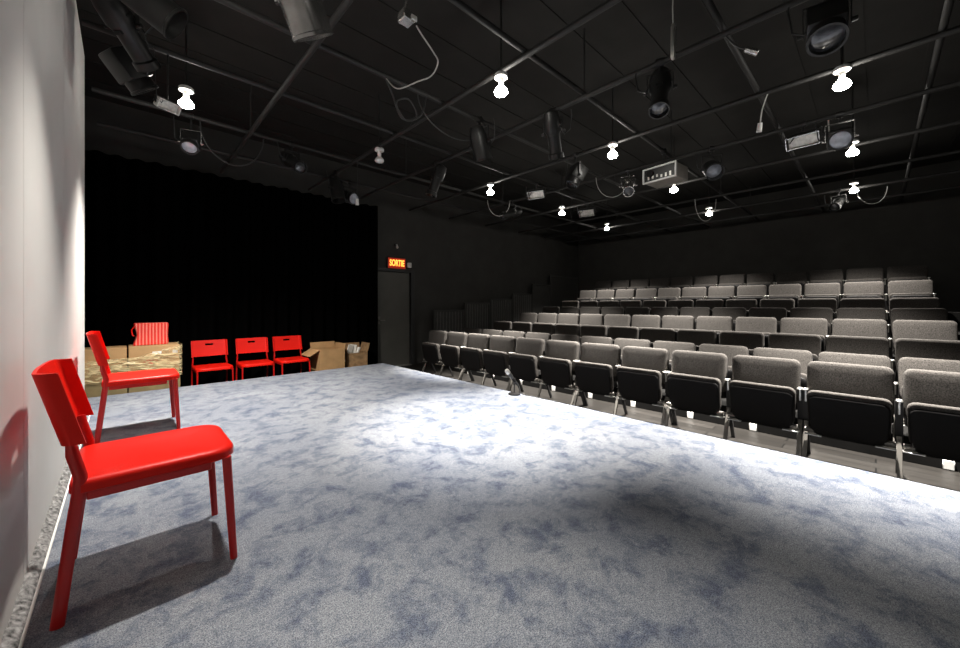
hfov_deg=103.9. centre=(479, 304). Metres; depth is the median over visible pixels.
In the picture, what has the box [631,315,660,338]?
seat
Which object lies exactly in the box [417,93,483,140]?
cable
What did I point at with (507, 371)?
desk microphone
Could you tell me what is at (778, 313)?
seat
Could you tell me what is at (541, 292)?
panel
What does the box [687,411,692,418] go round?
marker
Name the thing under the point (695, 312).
seat
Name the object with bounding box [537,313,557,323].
seat
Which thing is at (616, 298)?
seat cushion
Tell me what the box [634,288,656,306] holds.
seat
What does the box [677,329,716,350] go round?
seat
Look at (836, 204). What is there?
spotlight
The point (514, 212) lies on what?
spotlight
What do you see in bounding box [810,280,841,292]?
seat cushion
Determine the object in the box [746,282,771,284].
seat cushion
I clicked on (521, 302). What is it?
panel
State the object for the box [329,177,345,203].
lamp
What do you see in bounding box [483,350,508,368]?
seat cushion
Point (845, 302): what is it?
seat
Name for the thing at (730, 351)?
seat
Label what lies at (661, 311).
seat
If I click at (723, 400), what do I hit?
platform
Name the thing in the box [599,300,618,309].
seat
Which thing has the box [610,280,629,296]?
seat
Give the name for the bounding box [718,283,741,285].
seat cushion
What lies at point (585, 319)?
seat
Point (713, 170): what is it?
lamp
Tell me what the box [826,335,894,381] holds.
seat
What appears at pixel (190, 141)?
spotlight
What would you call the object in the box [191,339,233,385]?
chair
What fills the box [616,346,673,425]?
seat
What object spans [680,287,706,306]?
seat
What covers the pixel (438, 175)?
spotlight
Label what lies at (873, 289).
seat
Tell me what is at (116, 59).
spotlight
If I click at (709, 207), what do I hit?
lamp
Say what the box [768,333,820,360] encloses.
seat
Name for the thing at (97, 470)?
chair
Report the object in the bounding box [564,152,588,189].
spotlight
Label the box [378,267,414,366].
door
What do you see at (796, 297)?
seat cushion
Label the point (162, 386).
cardboard box
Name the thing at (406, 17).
box
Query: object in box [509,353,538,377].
seat cushion
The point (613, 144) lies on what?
lamp
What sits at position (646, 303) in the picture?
seat
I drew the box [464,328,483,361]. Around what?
seat
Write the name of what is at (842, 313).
seat
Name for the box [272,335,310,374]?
chair
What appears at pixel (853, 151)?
lamp
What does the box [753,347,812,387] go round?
seat
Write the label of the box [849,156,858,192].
lamp
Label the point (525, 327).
seat
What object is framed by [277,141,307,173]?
spotlight
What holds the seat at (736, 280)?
on the platform at (954, 316)
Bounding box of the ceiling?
[76,0,959,225]
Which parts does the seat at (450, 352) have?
backrest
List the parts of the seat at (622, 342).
backrest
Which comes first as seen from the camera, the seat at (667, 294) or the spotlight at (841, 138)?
the spotlight at (841, 138)
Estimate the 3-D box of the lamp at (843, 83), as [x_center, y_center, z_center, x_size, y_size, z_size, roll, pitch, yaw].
[3.100,-2.299,3.220,0.120,0.903,0.120,0,0,-44]
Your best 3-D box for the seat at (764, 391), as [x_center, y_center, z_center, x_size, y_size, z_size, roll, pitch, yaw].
[2.598,0.902,3.434,0.362,0.844,0.552,0,0,-43]
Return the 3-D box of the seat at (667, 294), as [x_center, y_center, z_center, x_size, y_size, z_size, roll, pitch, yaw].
[4.567,0.006,9.089,0.362,0.844,0.577,0,0,-44]
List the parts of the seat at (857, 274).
backrest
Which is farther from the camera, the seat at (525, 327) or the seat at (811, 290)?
the seat at (525, 327)
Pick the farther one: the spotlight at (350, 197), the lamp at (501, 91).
the spotlight at (350, 197)
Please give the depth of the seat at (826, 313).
5.84 m
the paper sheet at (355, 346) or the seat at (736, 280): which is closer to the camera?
the paper sheet at (355, 346)
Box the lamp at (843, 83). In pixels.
[833,45,851,90]
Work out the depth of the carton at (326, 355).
6.53 m
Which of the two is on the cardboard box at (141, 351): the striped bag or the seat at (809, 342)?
the striped bag
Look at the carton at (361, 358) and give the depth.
6.96 m
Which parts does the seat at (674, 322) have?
backrest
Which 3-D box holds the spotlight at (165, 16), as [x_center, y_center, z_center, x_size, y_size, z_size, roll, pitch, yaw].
[-2.041,-1.915,2.321,0.321,0.443,0.382,0,0,26]
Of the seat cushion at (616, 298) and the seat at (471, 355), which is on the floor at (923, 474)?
the seat at (471, 355)
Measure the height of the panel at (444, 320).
1.082 m
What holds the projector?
hanging from the grid
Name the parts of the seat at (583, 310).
backrest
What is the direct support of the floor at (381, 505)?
on the floor at (923, 474)
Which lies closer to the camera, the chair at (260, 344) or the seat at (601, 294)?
the chair at (260, 344)
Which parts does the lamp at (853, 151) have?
bulb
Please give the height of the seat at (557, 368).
0.844 m
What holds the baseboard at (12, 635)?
attached to the wall at (42, 58)
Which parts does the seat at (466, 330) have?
backrest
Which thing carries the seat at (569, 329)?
on the platform at (723, 400)
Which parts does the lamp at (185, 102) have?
bulb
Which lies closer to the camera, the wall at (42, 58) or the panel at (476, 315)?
the wall at (42, 58)
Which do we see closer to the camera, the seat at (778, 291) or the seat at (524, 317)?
the seat at (778, 291)
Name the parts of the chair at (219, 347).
leg, backrest, seat, leg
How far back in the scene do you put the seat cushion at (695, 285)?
9.18 m
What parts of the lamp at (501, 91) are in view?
bulb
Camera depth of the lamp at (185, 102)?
3.51 m
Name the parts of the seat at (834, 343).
backrest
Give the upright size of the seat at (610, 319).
0.844 m
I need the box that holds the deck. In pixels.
[77,0,959,222]
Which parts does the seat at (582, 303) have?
backrest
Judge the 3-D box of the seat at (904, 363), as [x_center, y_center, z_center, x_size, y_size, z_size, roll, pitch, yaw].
[3.999,0.898,3.248,0.362,0.844,0.552,0,0,-44]
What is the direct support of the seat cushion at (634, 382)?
on the seat at (642, 375)
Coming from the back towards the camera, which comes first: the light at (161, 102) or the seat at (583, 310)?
the seat at (583, 310)
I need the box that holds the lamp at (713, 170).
[702,160,724,180]
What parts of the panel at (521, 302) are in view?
post, rail, panel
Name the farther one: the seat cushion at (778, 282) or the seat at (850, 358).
the seat cushion at (778, 282)
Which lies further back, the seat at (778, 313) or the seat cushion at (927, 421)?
the seat at (778, 313)
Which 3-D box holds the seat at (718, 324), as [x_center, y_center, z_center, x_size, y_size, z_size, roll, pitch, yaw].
[3.770,0.605,6.065,0.362,0.844,0.552,0,0,-43]
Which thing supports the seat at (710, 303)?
on the platform
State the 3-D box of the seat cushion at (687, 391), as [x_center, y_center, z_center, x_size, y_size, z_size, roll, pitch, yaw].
[2.145,0.876,3.767,0.149,0.357,0.481,0,0,-44]
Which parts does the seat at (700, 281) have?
backrest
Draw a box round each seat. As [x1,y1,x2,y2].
[422,330,453,376]
[440,331,472,380]
[460,333,496,385]
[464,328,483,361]
[482,329,502,335]
[483,335,520,390]
[493,321,512,331]
[503,330,525,338]
[508,337,552,397]
[512,322,532,332]
[519,313,537,323]
[525,332,550,341]
[532,323,554,335]
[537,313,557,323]
[539,340,584,404]
[542,307,559,313]
[551,334,579,388]
[555,313,579,324]
[555,324,579,335]
[560,307,579,313]
[562,301,579,306]
[573,342,627,414]
[577,290,596,306]
[579,301,598,314]
[579,307,600,324]
[579,314,603,326]
[580,325,607,341]
[580,336,614,386]
[593,281,611,297]
[594,290,614,306]
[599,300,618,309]
[601,307,623,319]
[604,314,630,333]
[608,326,639,344]
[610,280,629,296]
[613,289,634,306]
[614,338,651,386]
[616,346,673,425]
[620,300,641,314]
[625,307,649,326]
[628,279,649,296]
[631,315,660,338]
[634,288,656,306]
[640,327,674,347]
[643,300,666,314]
[648,278,670,296]
[651,307,678,327]
[653,341,695,370]
[655,288,680,306]
[662,315,694,341]
[664,350,734,439]
[668,300,693,315]
[669,277,692,296]
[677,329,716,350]
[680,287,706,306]
[680,307,710,328]
[693,275,717,295]
[695,299,723,315]
[696,316,732,344]
[699,344,748,380]
[706,286,735,306]
[712,307,745,330]
[717,274,745,295]
[719,331,764,355]
[726,299,756,316]
[727,355,803,455]
[735,317,776,347]
[736,285,766,307]
[746,273,774,295]
[749,308,786,332]
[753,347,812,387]
[760,299,794,317]
[767,284,803,307]
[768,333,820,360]
[775,271,809,294]
[780,318,828,351]
[790,308,832,335]
[798,298,836,319]
[802,361,903,478]
[804,283,841,308]
[810,269,843,294]
[818,352,898,440]
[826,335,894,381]
[832,319,892,358]
[837,308,890,338]
[841,298,888,323]
[842,281,887,311]
[844,267,886,294]
[887,265,930,288]
[888,280,935,305]
[889,297,939,324]
[891,308,947,338]
[893,320,957,354]
[895,338,959,377]
[898,357,959,425]
[902,369,959,462]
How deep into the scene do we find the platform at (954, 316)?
6.01 m
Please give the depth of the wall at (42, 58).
1.46 m
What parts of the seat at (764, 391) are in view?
backrest, leg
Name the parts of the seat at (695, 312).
backrest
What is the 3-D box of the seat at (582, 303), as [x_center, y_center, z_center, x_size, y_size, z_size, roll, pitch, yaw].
[2.784,0.308,9.679,0.362,0.844,0.552,0,0,-44]
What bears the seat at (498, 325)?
on the platform at (723, 400)
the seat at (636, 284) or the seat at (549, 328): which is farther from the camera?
the seat at (636, 284)
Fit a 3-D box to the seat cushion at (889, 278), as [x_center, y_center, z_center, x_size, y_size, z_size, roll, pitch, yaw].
[7.782,-0.325,6.847,0.149,0.357,0.481,0,0,-43]
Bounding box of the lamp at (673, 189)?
[670,137,677,192]
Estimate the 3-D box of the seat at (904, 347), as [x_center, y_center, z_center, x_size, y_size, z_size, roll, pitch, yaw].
[4.642,0.779,3.858,0.362,0.844,0.552,0,0,-43]
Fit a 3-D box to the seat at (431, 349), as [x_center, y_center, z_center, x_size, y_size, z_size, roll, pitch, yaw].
[-0.807,0.902,7.020,0.362,0.844,0.577,0,0,-44]
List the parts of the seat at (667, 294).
backrest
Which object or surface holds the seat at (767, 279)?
on the platform at (954, 316)
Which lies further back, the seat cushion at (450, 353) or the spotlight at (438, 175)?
the seat cushion at (450, 353)
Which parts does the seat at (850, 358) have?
backrest, leg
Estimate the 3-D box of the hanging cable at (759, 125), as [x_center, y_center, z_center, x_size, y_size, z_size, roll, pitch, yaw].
[2.746,-1.862,3.667,0.048,0.340,0.107,0,0,-4]
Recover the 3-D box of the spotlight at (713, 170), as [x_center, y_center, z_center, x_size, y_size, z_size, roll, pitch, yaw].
[3.028,-1.841,4.913,0.322,0.490,0.386,0,0,-12]
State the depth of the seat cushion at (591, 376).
4.51 m
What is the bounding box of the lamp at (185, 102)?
[178,22,193,108]
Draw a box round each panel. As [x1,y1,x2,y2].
[433,310,463,331]
[464,303,489,329]
[489,299,511,329]
[512,293,532,322]
[532,284,550,313]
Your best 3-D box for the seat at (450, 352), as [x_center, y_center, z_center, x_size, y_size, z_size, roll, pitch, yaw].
[-0.432,0.902,6.625,0.362,0.844,0.552,0,0,-44]
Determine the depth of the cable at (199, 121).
4.41 m
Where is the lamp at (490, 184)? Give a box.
[487,142,493,194]
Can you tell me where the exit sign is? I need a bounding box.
[386,257,405,268]
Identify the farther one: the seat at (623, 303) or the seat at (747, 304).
the seat at (623, 303)
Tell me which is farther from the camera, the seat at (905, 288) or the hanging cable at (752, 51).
the seat at (905, 288)
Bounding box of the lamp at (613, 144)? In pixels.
[608,87,617,158]
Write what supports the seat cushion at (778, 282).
on the seat at (797, 277)
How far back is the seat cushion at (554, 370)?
4.91 m
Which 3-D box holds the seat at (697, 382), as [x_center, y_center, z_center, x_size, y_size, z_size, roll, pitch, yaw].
[2.223,0.902,3.829,0.362,0.844,0.577,0,0,-44]
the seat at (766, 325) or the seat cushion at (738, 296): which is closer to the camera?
the seat at (766, 325)
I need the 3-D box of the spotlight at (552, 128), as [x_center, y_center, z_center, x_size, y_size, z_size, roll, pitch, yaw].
[0.787,-1.818,3.991,0.288,0.535,0.291,0,0,-13]
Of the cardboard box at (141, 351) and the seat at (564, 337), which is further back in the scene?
the seat at (564, 337)
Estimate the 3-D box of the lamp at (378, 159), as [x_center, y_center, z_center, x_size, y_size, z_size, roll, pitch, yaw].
[-1.310,-2.299,4.893,0.120,0.903,0.120,0,0,-44]
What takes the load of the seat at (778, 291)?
on the platform
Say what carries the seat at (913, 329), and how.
on the platform
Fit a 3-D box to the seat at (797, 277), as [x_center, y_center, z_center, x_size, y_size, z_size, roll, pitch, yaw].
[6.725,-0.299,8.105,0.362,0.844,0.577,0,0,-43]
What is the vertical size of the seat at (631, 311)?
0.844 m
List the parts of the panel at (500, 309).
post, panel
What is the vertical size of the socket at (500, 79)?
0.060 m
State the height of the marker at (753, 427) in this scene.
0.075 m
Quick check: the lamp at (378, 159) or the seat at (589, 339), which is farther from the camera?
the seat at (589, 339)
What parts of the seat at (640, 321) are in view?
backrest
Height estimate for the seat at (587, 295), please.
0.844 m
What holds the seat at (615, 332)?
on the platform at (723, 400)
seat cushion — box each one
[422,342,441,360]
[440,344,461,364]
[460,347,483,368]
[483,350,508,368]
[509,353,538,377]
[539,357,572,383]
[574,361,613,391]
[613,297,631,299]
[616,366,661,399]
[634,297,653,299]
[667,373,721,409]
[669,285,689,287]
[680,296,703,298]
[693,284,714,286]
[707,296,731,298]
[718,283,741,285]
[729,380,795,420]
[736,295,763,298]
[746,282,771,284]
[768,295,798,299]
[776,281,804,283]
[804,294,838,304]
[806,390,892,435]
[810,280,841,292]
[844,293,882,297]
[847,278,881,281]
[888,277,927,281]
[889,293,933,299]
[907,402,959,440]
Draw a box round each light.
[153,46,181,115]
[526,182,546,199]
[577,202,596,216]
[781,120,824,150]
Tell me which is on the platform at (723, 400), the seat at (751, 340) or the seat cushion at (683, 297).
the seat at (751, 340)
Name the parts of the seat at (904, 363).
backrest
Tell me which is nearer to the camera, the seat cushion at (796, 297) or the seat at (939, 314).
the seat at (939, 314)
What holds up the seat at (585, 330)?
on the platform at (723, 400)
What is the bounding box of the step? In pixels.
[450,367,959,471]
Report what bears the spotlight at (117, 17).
hanging from the grid
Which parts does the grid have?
hanger rod, hanger rod, hanger rod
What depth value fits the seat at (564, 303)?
10.05 m
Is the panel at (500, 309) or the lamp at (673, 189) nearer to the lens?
the lamp at (673, 189)
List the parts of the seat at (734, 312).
backrest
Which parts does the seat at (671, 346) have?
backrest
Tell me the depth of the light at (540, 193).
6.51 m
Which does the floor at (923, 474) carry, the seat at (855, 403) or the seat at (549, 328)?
the seat at (855, 403)
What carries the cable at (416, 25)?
hanging from the grid
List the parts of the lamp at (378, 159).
bulb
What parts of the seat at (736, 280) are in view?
backrest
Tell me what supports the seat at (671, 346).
on the floor at (923, 474)
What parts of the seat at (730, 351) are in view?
backrest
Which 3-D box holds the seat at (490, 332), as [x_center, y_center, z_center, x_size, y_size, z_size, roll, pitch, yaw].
[0.211,0.898,7.236,0.362,0.844,0.552,0,0,-43]
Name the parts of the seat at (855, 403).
leg, leg, backrest, leg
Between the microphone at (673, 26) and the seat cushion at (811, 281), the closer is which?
the microphone at (673, 26)
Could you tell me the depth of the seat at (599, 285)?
11.25 m
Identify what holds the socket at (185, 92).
attached to the lamp at (185, 102)
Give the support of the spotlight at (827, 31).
hanging from the grid
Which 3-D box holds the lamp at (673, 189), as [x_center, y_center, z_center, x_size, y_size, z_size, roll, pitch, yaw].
[3.180,-2.299,6.164,0.120,0.903,0.120,0,0,-44]
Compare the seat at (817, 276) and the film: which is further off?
the seat at (817, 276)
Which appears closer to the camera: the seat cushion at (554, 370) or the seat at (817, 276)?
the seat cushion at (554, 370)
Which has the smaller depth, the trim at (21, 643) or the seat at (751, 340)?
the trim at (21, 643)
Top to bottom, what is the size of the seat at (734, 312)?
0.844 m
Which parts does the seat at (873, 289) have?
backrest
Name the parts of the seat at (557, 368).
backrest, leg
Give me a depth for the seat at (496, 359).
5.73 m
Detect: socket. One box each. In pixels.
[183,90,188,97]
[411,14,416,21]
[498,77,503,84]
[838,70,845,78]
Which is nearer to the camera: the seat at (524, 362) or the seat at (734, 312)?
the seat at (524, 362)
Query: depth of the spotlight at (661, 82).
3.13 m
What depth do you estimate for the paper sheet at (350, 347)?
6.97 m
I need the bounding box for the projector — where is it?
[642,148,687,187]
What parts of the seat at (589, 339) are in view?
backrest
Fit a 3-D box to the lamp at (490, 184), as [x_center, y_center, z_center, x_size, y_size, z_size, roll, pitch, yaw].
[0.173,-2.299,6.301,0.120,0.903,0.120,0,0,-44]
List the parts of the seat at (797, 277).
backrest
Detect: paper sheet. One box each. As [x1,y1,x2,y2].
[345,344,353,361]
[350,344,356,352]
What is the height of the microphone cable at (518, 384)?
0.114 m
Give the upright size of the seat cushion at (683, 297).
0.357 m
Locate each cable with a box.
[199,121,263,165]
[355,164,358,204]
[385,78,426,121]
[386,25,438,88]
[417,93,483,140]
[518,384,557,401]
[725,36,759,56]
[756,94,767,132]
[856,186,887,203]
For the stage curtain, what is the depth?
5.94 m
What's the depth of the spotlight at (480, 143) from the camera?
4.20 m
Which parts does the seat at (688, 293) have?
backrest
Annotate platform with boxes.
[441,361,909,443]
[888,311,959,331]
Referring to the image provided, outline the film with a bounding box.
[85,341,181,382]
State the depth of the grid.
4.21 m
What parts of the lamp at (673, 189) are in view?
bulb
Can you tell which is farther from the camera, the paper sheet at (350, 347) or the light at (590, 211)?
the light at (590, 211)
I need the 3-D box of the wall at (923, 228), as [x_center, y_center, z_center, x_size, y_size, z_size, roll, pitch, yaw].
[7.034,-0.700,9.438,0.200,4.200,11.000,0,0,-44]
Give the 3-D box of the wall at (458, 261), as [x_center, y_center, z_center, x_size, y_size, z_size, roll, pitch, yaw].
[-2.092,-0.700,8.012,16.000,4.200,0.200,0,0,-44]
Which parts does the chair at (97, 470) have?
backrest, leg, leg, seat rail, seat, leg, leg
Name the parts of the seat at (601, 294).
backrest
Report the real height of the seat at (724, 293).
0.844 m
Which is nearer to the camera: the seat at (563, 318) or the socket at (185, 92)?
the socket at (185, 92)
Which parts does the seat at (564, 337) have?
backrest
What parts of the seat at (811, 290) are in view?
backrest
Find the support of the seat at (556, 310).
on the platform
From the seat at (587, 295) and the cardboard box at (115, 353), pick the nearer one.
the cardboard box at (115, 353)
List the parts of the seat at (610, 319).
backrest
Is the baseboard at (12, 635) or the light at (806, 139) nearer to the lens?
the baseboard at (12, 635)
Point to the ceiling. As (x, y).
(888, 24)
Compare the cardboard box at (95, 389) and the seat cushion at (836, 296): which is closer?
the cardboard box at (95, 389)
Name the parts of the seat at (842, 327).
backrest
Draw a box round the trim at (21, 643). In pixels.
[18,415,89,647]
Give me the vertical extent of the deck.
0.010 m
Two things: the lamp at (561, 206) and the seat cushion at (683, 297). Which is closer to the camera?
the lamp at (561, 206)
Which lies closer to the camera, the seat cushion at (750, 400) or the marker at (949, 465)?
the marker at (949, 465)
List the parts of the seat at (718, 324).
backrest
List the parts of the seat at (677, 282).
backrest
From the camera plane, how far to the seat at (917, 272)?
6.88 m
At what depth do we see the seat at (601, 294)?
10.25 m
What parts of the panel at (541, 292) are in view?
post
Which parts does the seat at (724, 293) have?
backrest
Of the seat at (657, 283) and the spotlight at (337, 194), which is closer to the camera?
the spotlight at (337, 194)
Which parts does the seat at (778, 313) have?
backrest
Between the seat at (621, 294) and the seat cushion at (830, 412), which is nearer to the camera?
the seat cushion at (830, 412)
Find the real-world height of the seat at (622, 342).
0.844 m
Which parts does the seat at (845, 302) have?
backrest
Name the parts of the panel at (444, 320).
post, rail, post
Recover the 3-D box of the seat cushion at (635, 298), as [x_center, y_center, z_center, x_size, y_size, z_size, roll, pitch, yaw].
[4.110,-0.019,9.426,0.149,0.357,0.481,0,0,-44]
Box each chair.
[31,358,237,630]
[86,331,180,443]
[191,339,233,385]
[235,337,274,379]
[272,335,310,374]
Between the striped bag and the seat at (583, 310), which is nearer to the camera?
the striped bag
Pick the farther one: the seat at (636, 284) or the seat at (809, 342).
the seat at (636, 284)
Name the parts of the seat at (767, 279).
backrest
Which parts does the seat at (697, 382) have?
leg, leg, backrest, leg, leg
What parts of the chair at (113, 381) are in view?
backrest, leg, leg, seat rail, seat, leg, leg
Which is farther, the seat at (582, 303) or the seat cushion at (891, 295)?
the seat at (582, 303)
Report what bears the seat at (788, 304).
on the platform
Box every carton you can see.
[302,341,345,371]
[345,342,369,367]
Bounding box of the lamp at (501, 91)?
[494,0,507,97]
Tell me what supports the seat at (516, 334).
on the floor at (923, 474)
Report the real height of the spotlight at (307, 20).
0.785 m
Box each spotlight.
[91,0,160,72]
[98,36,158,95]
[120,0,187,39]
[173,113,203,154]
[274,0,333,42]
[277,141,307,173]
[326,170,345,203]
[343,180,359,204]
[426,160,446,198]
[469,116,494,162]
[500,200,521,219]
[541,107,571,159]
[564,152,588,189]
[614,168,636,196]
[635,57,676,118]
[695,145,724,180]
[787,0,857,56]
[815,110,858,150]
[824,188,848,211]
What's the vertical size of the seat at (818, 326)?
0.844 m
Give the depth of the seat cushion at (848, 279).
7.23 m
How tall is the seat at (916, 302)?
0.844 m
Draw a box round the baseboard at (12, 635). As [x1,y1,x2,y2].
[0,415,88,647]
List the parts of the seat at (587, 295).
backrest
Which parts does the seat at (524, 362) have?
leg, backrest, leg, leg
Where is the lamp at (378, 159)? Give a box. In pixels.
[375,93,383,163]
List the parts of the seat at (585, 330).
backrest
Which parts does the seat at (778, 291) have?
backrest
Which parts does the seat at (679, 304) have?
backrest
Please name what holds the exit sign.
attached to the wall at (458, 261)
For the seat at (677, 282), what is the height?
0.844 m
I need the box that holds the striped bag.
[131,322,168,345]
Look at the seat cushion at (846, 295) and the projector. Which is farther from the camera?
the seat cushion at (846, 295)
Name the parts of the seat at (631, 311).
backrest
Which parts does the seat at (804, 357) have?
backrest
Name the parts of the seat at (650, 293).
backrest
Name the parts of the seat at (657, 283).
backrest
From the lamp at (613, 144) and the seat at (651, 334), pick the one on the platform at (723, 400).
the seat at (651, 334)
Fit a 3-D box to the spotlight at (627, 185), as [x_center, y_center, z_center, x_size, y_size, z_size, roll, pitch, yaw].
[2.224,-1.846,5.736,0.325,0.480,0.465,0,0,20]
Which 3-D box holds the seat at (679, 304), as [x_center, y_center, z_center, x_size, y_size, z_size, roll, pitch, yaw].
[4.299,0.308,8.084,0.362,0.844,0.552,0,0,-43]
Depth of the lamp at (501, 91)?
3.31 m
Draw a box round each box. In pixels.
[85,345,126,383]
[85,383,126,397]
[128,342,178,372]
[128,378,179,392]
[398,0,416,27]
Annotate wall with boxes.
[0,0,84,645]
[85,96,577,363]
[578,160,959,310]
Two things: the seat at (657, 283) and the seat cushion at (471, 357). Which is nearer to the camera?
the seat cushion at (471, 357)
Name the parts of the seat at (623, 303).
backrest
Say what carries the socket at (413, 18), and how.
attached to the box at (406, 17)
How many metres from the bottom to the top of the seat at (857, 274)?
0.844 m
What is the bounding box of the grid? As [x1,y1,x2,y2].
[82,0,959,242]
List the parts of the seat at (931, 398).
backrest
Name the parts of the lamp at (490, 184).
bulb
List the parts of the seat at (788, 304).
backrest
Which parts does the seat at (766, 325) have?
backrest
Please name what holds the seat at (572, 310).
on the platform
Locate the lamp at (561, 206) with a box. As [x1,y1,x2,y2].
[559,171,564,214]
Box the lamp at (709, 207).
[706,180,711,215]
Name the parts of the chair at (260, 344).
leg, backrest, seat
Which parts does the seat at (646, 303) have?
backrest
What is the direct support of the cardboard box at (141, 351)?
on the cardboard box at (162, 386)
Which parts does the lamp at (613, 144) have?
bulb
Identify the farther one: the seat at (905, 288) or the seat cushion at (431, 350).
the seat cushion at (431, 350)
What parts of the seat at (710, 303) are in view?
backrest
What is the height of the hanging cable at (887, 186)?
0.306 m
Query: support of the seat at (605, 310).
on the platform
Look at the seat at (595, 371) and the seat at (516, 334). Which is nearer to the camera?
the seat at (595, 371)
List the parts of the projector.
frame, panel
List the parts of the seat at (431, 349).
backrest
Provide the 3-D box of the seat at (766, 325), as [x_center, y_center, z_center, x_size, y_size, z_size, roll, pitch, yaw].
[4.153,0.605,5.662,0.362,0.844,0.577,0,0,-43]
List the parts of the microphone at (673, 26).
rod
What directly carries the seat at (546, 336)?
on the floor at (923, 474)
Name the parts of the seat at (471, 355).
backrest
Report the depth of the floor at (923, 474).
3.72 m
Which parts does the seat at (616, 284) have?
backrest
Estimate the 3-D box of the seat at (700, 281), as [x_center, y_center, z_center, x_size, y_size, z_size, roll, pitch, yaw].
[5.585,-0.299,9.305,0.362,0.844,0.552,0,0,-43]
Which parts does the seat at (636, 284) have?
backrest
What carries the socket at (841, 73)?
attached to the lamp at (843, 83)
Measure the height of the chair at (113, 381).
0.795 m
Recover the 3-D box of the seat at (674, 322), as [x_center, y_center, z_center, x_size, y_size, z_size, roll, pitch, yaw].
[3.395,0.605,6.459,0.362,0.844,0.577,0,0,-44]
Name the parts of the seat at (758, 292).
backrest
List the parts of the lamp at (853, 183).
bulb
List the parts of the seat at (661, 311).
backrest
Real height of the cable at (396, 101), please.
0.311 m
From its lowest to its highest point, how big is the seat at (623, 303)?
0.844 m
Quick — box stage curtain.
[85,150,377,392]
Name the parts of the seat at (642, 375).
backrest, leg, leg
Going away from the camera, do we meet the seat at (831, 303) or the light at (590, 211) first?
the seat at (831, 303)
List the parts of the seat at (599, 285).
backrest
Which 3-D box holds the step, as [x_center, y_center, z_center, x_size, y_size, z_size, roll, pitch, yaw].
[1.670,1.275,5.212,0.030,0.090,6.600,0,0,-44]
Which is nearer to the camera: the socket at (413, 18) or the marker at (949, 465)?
the socket at (413, 18)
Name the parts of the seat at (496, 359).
backrest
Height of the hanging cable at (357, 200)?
0.616 m
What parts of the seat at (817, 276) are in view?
backrest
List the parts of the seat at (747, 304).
backrest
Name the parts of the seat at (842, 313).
backrest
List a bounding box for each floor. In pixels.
[22,363,959,647]
[400,362,959,491]
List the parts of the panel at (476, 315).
post, post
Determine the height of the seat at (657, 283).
0.844 m
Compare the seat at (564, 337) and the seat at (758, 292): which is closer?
the seat at (564, 337)
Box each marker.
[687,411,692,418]
[749,423,756,430]
[943,460,954,470]
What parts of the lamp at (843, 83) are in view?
bulb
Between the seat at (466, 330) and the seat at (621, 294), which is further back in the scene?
the seat at (621, 294)
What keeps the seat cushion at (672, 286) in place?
on the seat at (677, 282)
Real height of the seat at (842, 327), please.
0.844 m
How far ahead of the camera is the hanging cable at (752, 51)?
2.75 m
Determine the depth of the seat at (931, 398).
2.66 m
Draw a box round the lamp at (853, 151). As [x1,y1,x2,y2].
[846,82,858,156]
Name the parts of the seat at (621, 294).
backrest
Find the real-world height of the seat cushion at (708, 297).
0.357 m
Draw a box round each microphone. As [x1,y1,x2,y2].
[505,369,519,395]
[670,0,675,59]
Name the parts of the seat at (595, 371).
leg, leg, backrest, leg, leg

